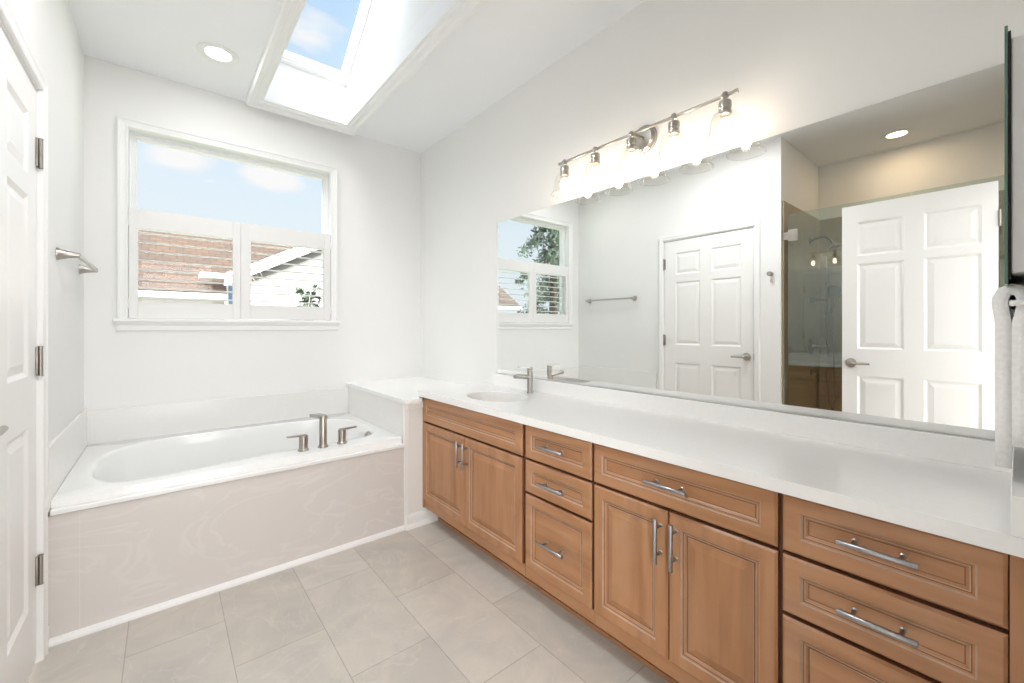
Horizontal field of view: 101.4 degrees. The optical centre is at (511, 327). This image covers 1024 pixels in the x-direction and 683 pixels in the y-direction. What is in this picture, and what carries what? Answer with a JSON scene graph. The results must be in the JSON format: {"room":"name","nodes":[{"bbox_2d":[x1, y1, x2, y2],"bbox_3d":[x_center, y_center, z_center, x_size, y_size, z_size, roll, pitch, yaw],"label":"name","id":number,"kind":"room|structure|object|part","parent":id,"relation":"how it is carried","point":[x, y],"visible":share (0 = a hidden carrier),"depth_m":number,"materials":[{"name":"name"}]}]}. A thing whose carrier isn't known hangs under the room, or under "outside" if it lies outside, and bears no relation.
{"room":"bathroom","nodes":[
{"label":"bathroom","id":0,"kind":"room"},
{"bbox_2d":[7,0,86,514],"bbox_3d":[-1.747,-0.216,1.471,0.154,2.792,2.101,0,0,-40],"label":"wall","id":1,"kind":"structure","parent":0,"point":[48,27],"depth_m":1.83,"materials":[{"name":"paint"}]},
{"bbox_2d":[0,0,47,682],"bbox_3d":[-1.443,0.148,1.138,0.196,2.063,0.904,0,0,-40],"label":"door","id":2,"kind":"structure","parent":1,"relation":"in","point":[23,86],"depth_m":1.33,"materials":[{"name":"white paint"}]},
{"bbox_3d":[-1.194,0.242,0.945,0.060,0.062,0.136,0,0,-40],"label":"lever handle","id":3,"kind":"part","parent":2,"relation":"part of","materials":[{"name":"silver metal"}]},
{"bbox_2d":[55,247,97,273],"bbox_3d":[-2.045,-0.307,1.984,0.070,0.052,0.647,0,0,-40],"label":"towel bar","id":4,"kind":"object","parent":1,"relation":"attached to","point":[60,254],"visible":1,"depth_m":1.79,"materials":[{"name":"silver metal"}]},
{"bbox_3d":[-1.856,-0.307,1.755,0.068,0.052,0.052,0,0,-40],"label":"post","id":5,"kind":"part","parent":4,"relation":"part of","materials":[{"name":"silver metal"}]},
{"bbox_3d":[-2.235,-0.307,2.213,0.068,0.052,0.052,0,0,-40],"label":"post","id":6,"kind":"part","parent":4,"relation":"part of","materials":[{"name":"silver metal"}]},
{"bbox_2d":[48,447,438,638],"bbox_3d":[-1.096,0.941,2.073,1.644,0.478,0.053,0,0,-40],"label":"surround panel","id":7,"kind":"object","parent":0,"point":[137,554],"depth_m":1.87,"materials":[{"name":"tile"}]},
{"bbox_2d":[79,511,79,628],"bbox_3d":[-1.662,0.931,1.612,0.001,0.457,0.001,0,0,-40],"label":"trim","id":8,"kind":"structure","parent":7,"relation":"attached to","point":[79,511],"depth_m":1.61,"materials":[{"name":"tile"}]},
{"bbox_2d":[48,525,404,647],"bbox_3d":[-1.177,1.169,2.002,1.429,0.023,0.019,0,0,-40],"label":"baseboard","id":9,"kind":"structure","parent":7,"relation":"attached to","point":[118,620],"depth_m":1.85,"materials":[{"name":"white paint"}]},
{"bbox_2d":[403,401,422,525],"bbox_3d":[-0.584,0.811,2.508,0.135,0.738,0.024,0,0,-40],"label":"trim","id":10,"kind":"structure","parent":7,"relation":"attached to","point":[406,407],"depth_m":2.47,"materials":[{"name":"white paint"}]},
{"bbox_2d":[84,55,420,445],"bbox_3d":[-1.618,-0.216,3.024,2.334,2.792,0.154,0,0,-40],"label":"wall","id":11,"kind":"structure","parent":0,"point":[378,335],"depth_m":2.81,"materials":[{"name":"paint"}]},
{"bbox_2d":[112,116,340,330],"bbox_3d":[-1.828,-0.595,2.832,1.252,1.228,0.182,0,0,-40],"label":"window","id":12,"kind":"structure","parent":11,"relation":"in","point":[129,131],"depth_m":2.67,"materials":[{"name":"white paint"}]},
{"bbox_2d":[128,207,240,318],"bbox_3d":[-2.021,-0.380,2.614,0.552,0.641,0.052,0,0,-40],"label":"window shutter","id":13,"kind":"object","parent":12,"relation":"attached to","point":[137,218],"visible":1,"depth_m":2.59,"materials":[{"name":"white paint"}]},
{"bbox_3d":[-1.816,-0.046,2.816,1.252,0.022,0.142,0,0,-40],"label":"sill","id":14,"kind":"part","parent":12,"relation":"part of","materials":[{"name":"white paint"}]},
{"bbox_2d":[241,223,330,319],"bbox_3d":[-1.587,-0.380,2.973,0.573,0.641,0.052,0,0,-40],"label":"window shutter","id":15,"kind":"object","parent":12,"relation":"attached to","point":[249,232],"visible":1,"depth_m":2.94,"materials":[{"name":"white paint"}]},
{"bbox_2d":[27,520,668,682],"bbox_3d":[-0.455,1.240,0.824,3.350,0.120,5.050,0,0,-40],"label":"floor","id":16,"kind":"structure","parent":0,"point":[422,604],"depth_m":1.62,"materials":[{"name":"tile"}]},
{"bbox_2d":[49,413,404,515],"bbox_3d":[-1.488,0.860,2.389,1.416,0.600,0.990,0,0,-40],"label":"bathtub","id":17,"kind":"object","parent":16,"relation":"on","point":[107,473],"depth_m":2.30,"materials":[{"name":"white ceramic"}]},
{"bbox_3d":[-1.125,0.566,2.187,0.092,0.010,0.016,0,0,-40],"label":"lever","id":18,"kind":"part","parent":17,"relation":"part of","materials":[{"name":"silver metal"}]},
{"bbox_3d":[-1.119,0.603,2.192,0.107,0.084,0.054,0,0,-40],"label":"tub handle","id":19,"kind":"part","parent":17,"relation":"part of","materials":[{"name":"silver metal"}]},
{"bbox_3d":[-1.099,0.599,2.209,0.043,0.071,0.043,0,0,-40],"label":"handle post","id":20,"kind":"part","parent":17,"relation":"part of","materials":[{"name":"silver metal"}]},
{"bbox_2d":[310,413,327,447],"bbox_3d":[-1.065,0.558,2.314,0.162,0.172,0.054,0,0,44],"label":"tub spout","id":21,"kind":"object","parent":17,"relation":"on","point":[322,418],"visible":1,"depth_m":2.26,"materials":[{"name":"silver metal"}]},
{"bbox_3d":[-1.026,0.554,2.277,0.039,0.161,0.039,0,0,-40],"label":"spout post","id":22,"kind":"part","parent":21,"relation":"part of","materials":[{"name":"silver metal"}]},
{"bbox_3d":[-0.952,0.599,2.349,0.043,0.071,0.043,0,0,-40],"label":"handle post","id":23,"kind":"part","parent":17,"relation":"part of","materials":[{"name":"silver metal"}]},
{"bbox_3d":[-0.931,0.603,2.366,0.107,0.084,0.054,0,0,-40],"label":"tub handle","id":24,"kind":"part","parent":17,"relation":"part of","materials":[{"name":"silver metal"}]},
{"bbox_3d":[-0.926,0.566,2.370,0.092,0.010,0.016,0,0,-40],"label":"lever","id":25,"kind":"part","parent":17,"relation":"part of","materials":[{"name":"silver metal"}]},
{"bbox_2d":[423,397,539,590],"bbox_3d":[-0.066,0.795,2.328,0.548,0.769,0.928,0,0,-40],"label":"vanity cabinet","id":26,"kind":"object","parent":16,"relation":"on","point":[474,463],"visible":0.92,"depth_m":2.09,"materials":[{"name":"brown wood"}]},
{"bbox_3d":[-0.384,0.799,2.357,0.020,0.461,0.448,0,0,-40],"label":"cabinet door","id":27,"kind":"part","parent":26,"relation":"part of","materials":[{"name":"brown wood"}]},
{"bbox_3d":[-0.279,0.657,2.186,0.039,0.135,0.013,0,0,-40],"label":"bar pull","id":28,"kind":"part","parent":26,"relation":"part of","materials":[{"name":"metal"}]},
{"bbox_3d":[-0.244,0.657,2.143,0.039,0.135,0.013,0,0,-40],"label":"bar pull","id":29,"kind":"part","parent":26,"relation":"part of","materials":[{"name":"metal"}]},
{"bbox_3d":[-0.239,0.487,2.182,0.020,0.144,0.906,0,0,-40],"label":"false drawer","id":30,"kind":"part","parent":26,"relation":"part of","materials":[{"name":"brown wood"}]},
{"bbox_3d":[-0.232,1.058,2.185,0.010,0.049,0.919,0,0,-40],"label":"rail","id":31,"kind":"part","parent":26,"relation":"part of","materials":[{"name":"brown wood"}]},
{"bbox_3d":[-0.095,0.799,2.009,0.020,0.461,0.449,0,0,-40],"label":"cabinet door","id":32,"kind":"part","parent":26,"relation":"part of","materials":[{"name":"brown wood"}]},
{"bbox_2d":[417,373,1023,557],"bbox_3d":[0.379,0.355,1.804,0.534,0.108,2.334,0,0,-40],"label":"countertop","id":33,"kind":"structure","parent":26,"relation":"on","point":[945,485],"depth_m":1.24,"materials":[{"name":"white stone"}]},
{"bbox_2d":[473,397,520,401],"bbox_3d":[-0.082,0.478,2.302,0.330,0.138,0.436,0,0,-40],"label":"sink basin","id":34,"kind":"object","parent":33,"relation":"in","point":[491,399],"visible":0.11,"depth_m":2.47,"materials":[{"name":"white ceramic"}]},
{"bbox_2d":[513,367,532,392],"bbox_3d":[0.065,0.297,2.391,0.138,0.156,0.037,0,0,-40],"label":"sink faucet","id":35,"kind":"object","parent":33,"relation":"on","point":[529,376],"visible":1,"depth_m":2.41,"materials":[{"name":"silver metal"}]},
{"bbox_3d":[0.055,0.277,2.383,0.113,0.036,0.025,0,0,-40],"label":"spout","id":36,"kind":"part","parent":35,"relation":"part of","materials":[{"name":"silver metal"}]},
{"bbox_2d":[526,425,609,639],"bbox_3d":[0.353,0.795,1.822,0.548,0.769,0.382,0,0,-40],"label":"vanity cabinet","id":37,"kind":"object","parent":16,"relation":"on","point":[560,482],"visible":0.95,"depth_m":1.65,"materials":[{"name":"brown wood"}]},
{"bbox_3d":[0.155,0.636,1.662,0.039,0.013,0.142,0,0,-40],"label":"bar pull","id":38,"kind":"part","parent":37,"relation":"part of","materials":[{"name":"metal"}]},
{"bbox_3d":[0.155,0.484,1.662,0.039,0.013,0.142,0,0,-40],"label":"bar pull","id":39,"kind":"part","parent":37,"relation":"part of","materials":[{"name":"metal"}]},
{"bbox_3d":[0.155,0.875,1.662,0.039,0.013,0.142,0,0,-40],"label":"bar pull","id":40,"kind":"part","parent":37,"relation":"part of","materials":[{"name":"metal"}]},
{"bbox_3d":[0.179,0.873,1.677,0.020,0.315,0.365,0,0,-40],"label":"drawer","id":41,"kind":"part","parent":37,"relation":"part of","materials":[{"name":"brown wood"}]},
{"bbox_3d":[0.179,0.637,1.677,0.020,0.136,0.365,0,0,-40],"label":"drawer","id":42,"kind":"part","parent":37,"relation":"part of","materials":[{"name":"brown wood"}]},
{"bbox_3d":[0.179,0.487,1.677,0.020,0.144,0.365,0,0,-40],"label":"drawer","id":43,"kind":"part","parent":37,"relation":"part of","materials":[{"name":"brown wood"}]},
{"bbox_3d":[0.184,1.058,1.682,0.010,0.049,0.382,0,0,-40],"label":"rail","id":44,"kind":"part","parent":37,"relation":"part of","materials":[{"name":"brown wood"}]},
{"bbox_2d":[594,443,783,682],"bbox_3d":[0.667,0.795,1.442,0.548,0.769,0.600,0,0,-40],"label":"vanity cabinet","id":45,"kind":"object","parent":16,"relation":"on","point":[688,563],"visible":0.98,"depth_m":1.25,"materials":[{"name":"brown wood"}]},
{"bbox_3d":[0.396,0.799,1.416,0.020,0.461,0.291,0,0,-40],"label":"cabinet door","id":46,"kind":"part","parent":45,"relation":"part of","materials":[{"name":"brown wood"}]},
{"bbox_3d":[0.499,1.058,1.302,0.010,0.049,0.600,0,0,-40],"label":"rail","id":47,"kind":"part","parent":45,"relation":"part of","materials":[{"name":"brown wood"}]},
{"bbox_3d":[0.452,0.660,1.304,0.039,0.141,0.013,0,0,-40],"label":"bar pull","id":48,"kind":"part","parent":45,"relation":"part of","materials":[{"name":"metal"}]},
{"bbox_3d":[0.470,0.484,1.281,0.039,0.013,0.140,0,0,-40],"label":"bar pull","id":49,"kind":"part","parent":45,"relation":"part of","materials":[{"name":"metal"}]},
{"bbox_3d":[0.485,0.660,1.264,0.039,0.141,0.013,0,0,-40],"label":"bar pull","id":50,"kind":"part","parent":45,"relation":"part of","materials":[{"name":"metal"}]},
{"bbox_3d":[0.492,0.487,1.300,0.020,0.144,0.593,0,0,-40],"label":"drawer","id":51,"kind":"part","parent":45,"relation":"part of","materials":[{"name":"brown wood"}]},
{"bbox_3d":[0.586,0.799,1.187,0.020,0.461,0.299,0,0,-40],"label":"cabinet door","id":52,"kind":"part","parent":45,"relation":"part of","materials":[{"name":"brown wood"}]},
{"bbox_2d":[783,494,1023,682],"bbox_3d":[0.988,0.795,1.055,0.548,0.769,0.401,0,0,-40],"label":"vanity cabinet","id":53,"kind":"object","parent":16,"relation":"on","point":[866,599],"visible":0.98,"depth_m":0.90,"materials":[{"name":"brown wood"}]},
{"bbox_3d":[0.805,0.876,0.921,0.020,0.307,0.368,0,0,-40],"label":"drawer","id":54,"kind":"part","parent":53,"relation":"part of","materials":[{"name":"brown wood"}]},
{"bbox_3d":[0.784,0.637,0.902,0.039,0.013,0.134,0,0,-40],"label":"bar pull","id":55,"kind":"part","parent":53,"relation":"part of","materials":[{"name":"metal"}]},
{"bbox_3d":[0.784,0.481,0.902,0.039,0.013,0.134,0,0,-40],"label":"bar pull","id":56,"kind":"part","parent":53,"relation":"part of","materials":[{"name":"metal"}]},
{"bbox_3d":[0.805,0.641,0.921,0.020,0.144,0.368,0,0,-40],"label":"drawer","id":57,"kind":"part","parent":53,"relation":"part of","materials":[{"name":"brown wood"}]},
{"bbox_3d":[0.805,0.487,0.921,0.020,0.144,0.368,0,0,-40],"label":"drawer","id":58,"kind":"part","parent":53,"relation":"part of","materials":[{"name":"brown wood"}]},
{"bbox_2d":[271,0,435,108],"bbox_3d":[-0.848,-2.131,2.223,0.630,1.038,1.905,0,0,-40],"label":"wall","id":59,"kind":"structure","parent":0,"point":[388,22],"depth_m":2.77,"materials":[{"name":"white paint"}]},
{"bbox_2d":[280,0,371,85],"bbox_3d":[-1.064,-2.200,2.484,0.530,0.841,1.209,0,0,-40],"label":"window","id":60,"kind":"structure","parent":59,"relation":"in","point":[365,5],"depth_m":2.90,"materials":[{"name":"white plastic"}]},
{"bbox_2d":[68,0,645,152],"bbox_3d":[-0.901,-1.562,1.291,3.160,0.100,3.458,0,0,-40],"label":"ceiling","id":61,"kind":"structure","parent":0,"point":[504,44],"depth_m":2.27,"materials":[{"name":"paint"}]},
{"bbox_2d":[196,42,238,65],"bbox_3d":[-1.620,-1.514,2.313,0.196,0.019,0.196,0,0,-40],"label":"recessed light","id":62,"kind":"object","parent":61,"relation":"in","point":[217,53],"visible":1,"depth_m":2.31,"materials":[{"name":"white paint"}]},
{"bbox_2d":[246,0,486,135],"bbox_3d":[-0.848,-1.488,2.223,0.704,0.048,1.979,0,0,-40],"label":"trim","id":63,"kind":"structure","parent":61,"relation":"attached to","point":[459,12],"depth_m":2.35,"materials":[{"name":"white paint"}]},
{"bbox_2d":[348,386,426,513],"bbox_3d":[-0.852,0.811,2.930,0.254,0.738,0.996,0,0,-40],"label":"wall","id":64,"kind":"structure","parent":0,"point":[385,413],"depth_m":2.54,"materials":[{"name":"paint"}]},
{"bbox_2d":[346,377,462,403],"bbox_3d":[-0.702,0.431,3.030,0.636,0.022,1.032,0,0,-40],"label":"ledge","id":65,"kind":"object","parent":64,"relation":"on","point":[402,390],"visible":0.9,"depth_m":3.01,"materials":[{"name":"white stone"}]},
{"bbox_2d":[421,0,1023,440],"bbox_3d":[0.370,-0.216,2.344,0.140,2.792,3.458,0,0,-40],"label":"wall","id":66,"kind":"structure","parent":0,"point":[793,64],"depth_m":1.91,"materials":[{"name":"paint"}]},
{"bbox_2d":[551,88,746,195],"bbox_3d":[0.545,-0.817,1.888,0.172,0.235,0.959,0,0,-40],"label":"vanity light","id":67,"kind":"object","parent":66,"relation":"attached to","point":[641,141],"visible":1,"depth_m":1.86,"materials":[{"name":"silver metal"}]},
{"bbox_2d":[551,159,577,195],"bbox_3d":[0.274,-0.790,2.193,0.143,0.182,0.143,0,0,-40],"label":"shade","id":68,"kind":"object","parent":67,"relation":"attached to","point":[564,169],"depth_m":2.18,"materials":[{"name":"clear glass"}]},
{"bbox_2d":[580,146,609,188],"bbox_3d":[0.404,-0.790,2.036,0.143,0.182,0.143,0,0,-40],"label":"shade","id":69,"kind":"object","parent":67,"relation":"attached to","point":[595,157],"depth_m":2.02,"materials":[{"name":"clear glass"}]},
{"bbox_2d":[615,131,647,174],"bbox_3d":[0.534,-0.790,1.879,0.143,0.182,0.143,0,0,-40],"label":"shade","id":70,"kind":"object","parent":67,"relation":"attached to","point":[637,141],"depth_m":1.88,"materials":[{"name":"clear glass"}]},
{"bbox_3d":[0.571,-0.869,1.901,0.077,0.020,0.017,0,0,-40],"label":"support arm","id":71,"kind":"part","parent":67,"relation":"part of","materials":[{"name":"silver metal"}]},
{"bbox_2d":[655,113,691,162],"bbox_3d":[0.665,-0.790,1.722,0.143,0.182,0.143,0,0,-40],"label":"shade","id":72,"kind":"object","parent":67,"relation":"attached to","point":[674,125],"depth_m":1.71,"materials":[{"name":"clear glass"}]},
{"bbox_2d":[704,91,746,146],"bbox_3d":[0.795,-0.790,1.565,0.143,0.182,0.143,0,0,-40],"label":"shade","id":73,"kind":"object","parent":67,"relation":"attached to","point":[724,106],"depth_m":1.55,"materials":[{"name":"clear glass"}]},
{"bbox_2d":[491,373,1012,472],"bbox_3d":[0.594,0.338,1.943,0.026,0.074,2.274,0,0,-40],"label":"backsplash","id":74,"kind":"structure","parent":66,"relation":"attached to","point":[974,452],"depth_m":1.44,"materials":[{"name":"white stone"}]},
{"bbox_2d":[497,63,1023,439],"bbox_3d":[0.613,-0.200,1.936,0.006,0.999,2.236,0,0,-40],"label":"wall mirror","id":75,"kind":"object","parent":66,"relation":"attached to","point":[849,266],"visible":1,"depth_m":1.47,"materials":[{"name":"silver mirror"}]},
{"bbox_2d":[1004,25,1023,285],"bbox_3d":[1.115,-0.322,0.862,0.407,0.480,0.126,0,0,-40],"label":"medicine cabinet","id":76,"kind":"object","parent":66,"relation":"attached to","point":[1014,47],"visible":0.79,"depth_m":0.78,"materials":[{"name":"black metal"}]},
{"bbox_3d":[1.075,-0.322,0.910,0.407,0.480,0.004,0,0,-40],"label":"mirrored door","id":77,"kind":"part","parent":76,"relation":"part of","materials":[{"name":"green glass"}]},
{"bbox_3d":[0.158,-0.216,0.014,3.160,2.792,0.140,0,0,-40],"label":"wall","id":78,"kind":"structure","parent":0,"visible":0},
{"bbox_2d":[992,284,1023,468],"bbox_3d":[1.104,0.094,0.924,0.336,0.362,0.054,0,0,-40],"label":"hand towel","id":79,"kind":"object","parent":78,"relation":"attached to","point":[1009,333],"visible":0.87,"depth_m":0.82,"materials":[{"name":"white fabric"}]},
{"bbox_2d":[1009,300,1023,310],"bbox_3d":[1.112,-0.048,0.915,0.374,0.018,0.031,0,0,-40],"label":"towel bar","id":80,"kind":"object","parent":78,"relation":"attached to","point":[1012,303],"visible":0.8,"depth_m":0.81,"materials":[{"name":"white paint"}]},
{"bbox_3d":[0.975,-0.048,0.801,0.018,0.018,0.031,0,0,-40],"label":"post","id":81,"kind":"part","parent":80,"relation":"part of","materials":[{"name":"silver metal"}]},
{"label":"outside","id":82,"kind":"structure","parent":0,"visible":0},
{"bbox_3d":[-20.474,4.280,24.721,80.000,0.200,55.802,0,0,-40],"label":"ground","id":83,"kind":"structure","parent":82,"visible":0},
{"bbox_2d":[138,230,321,319],"bbox_3d":[-6.853,0.659,10.743,13.150,7.042,6.010,0,0,-40],"label":"neighbor house","id":84,"kind":"structure","parent":83,"relation":"on","point":[141,237],"depth_m":8.63,"materials":[{"name":"beige"}]},
{"bbox_2d":[222,267,319,319],"bbox_3d":[-2.170,1.768,4.463,1.441,4.826,0.890,0,0,-11],"label":"bare shrub","id":85,"kind":"object","parent":83,"relation":"on","point":[289,289],"visible":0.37,"depth_m":4.37,"materials":[{"name":"plant"}]},
{"bbox_2d":[292,284,321,306],"bbox_3d":[-2.704,1.798,5.553,0.641,4.764,0.653,0,0,-11],"label":"evergreen","id":86,"kind":"object","parent":83,"relation":"on","point":[306,298],"visible":0.15,"depth_m":5.51,"materials":[{"name":"green plant"}]}
]}

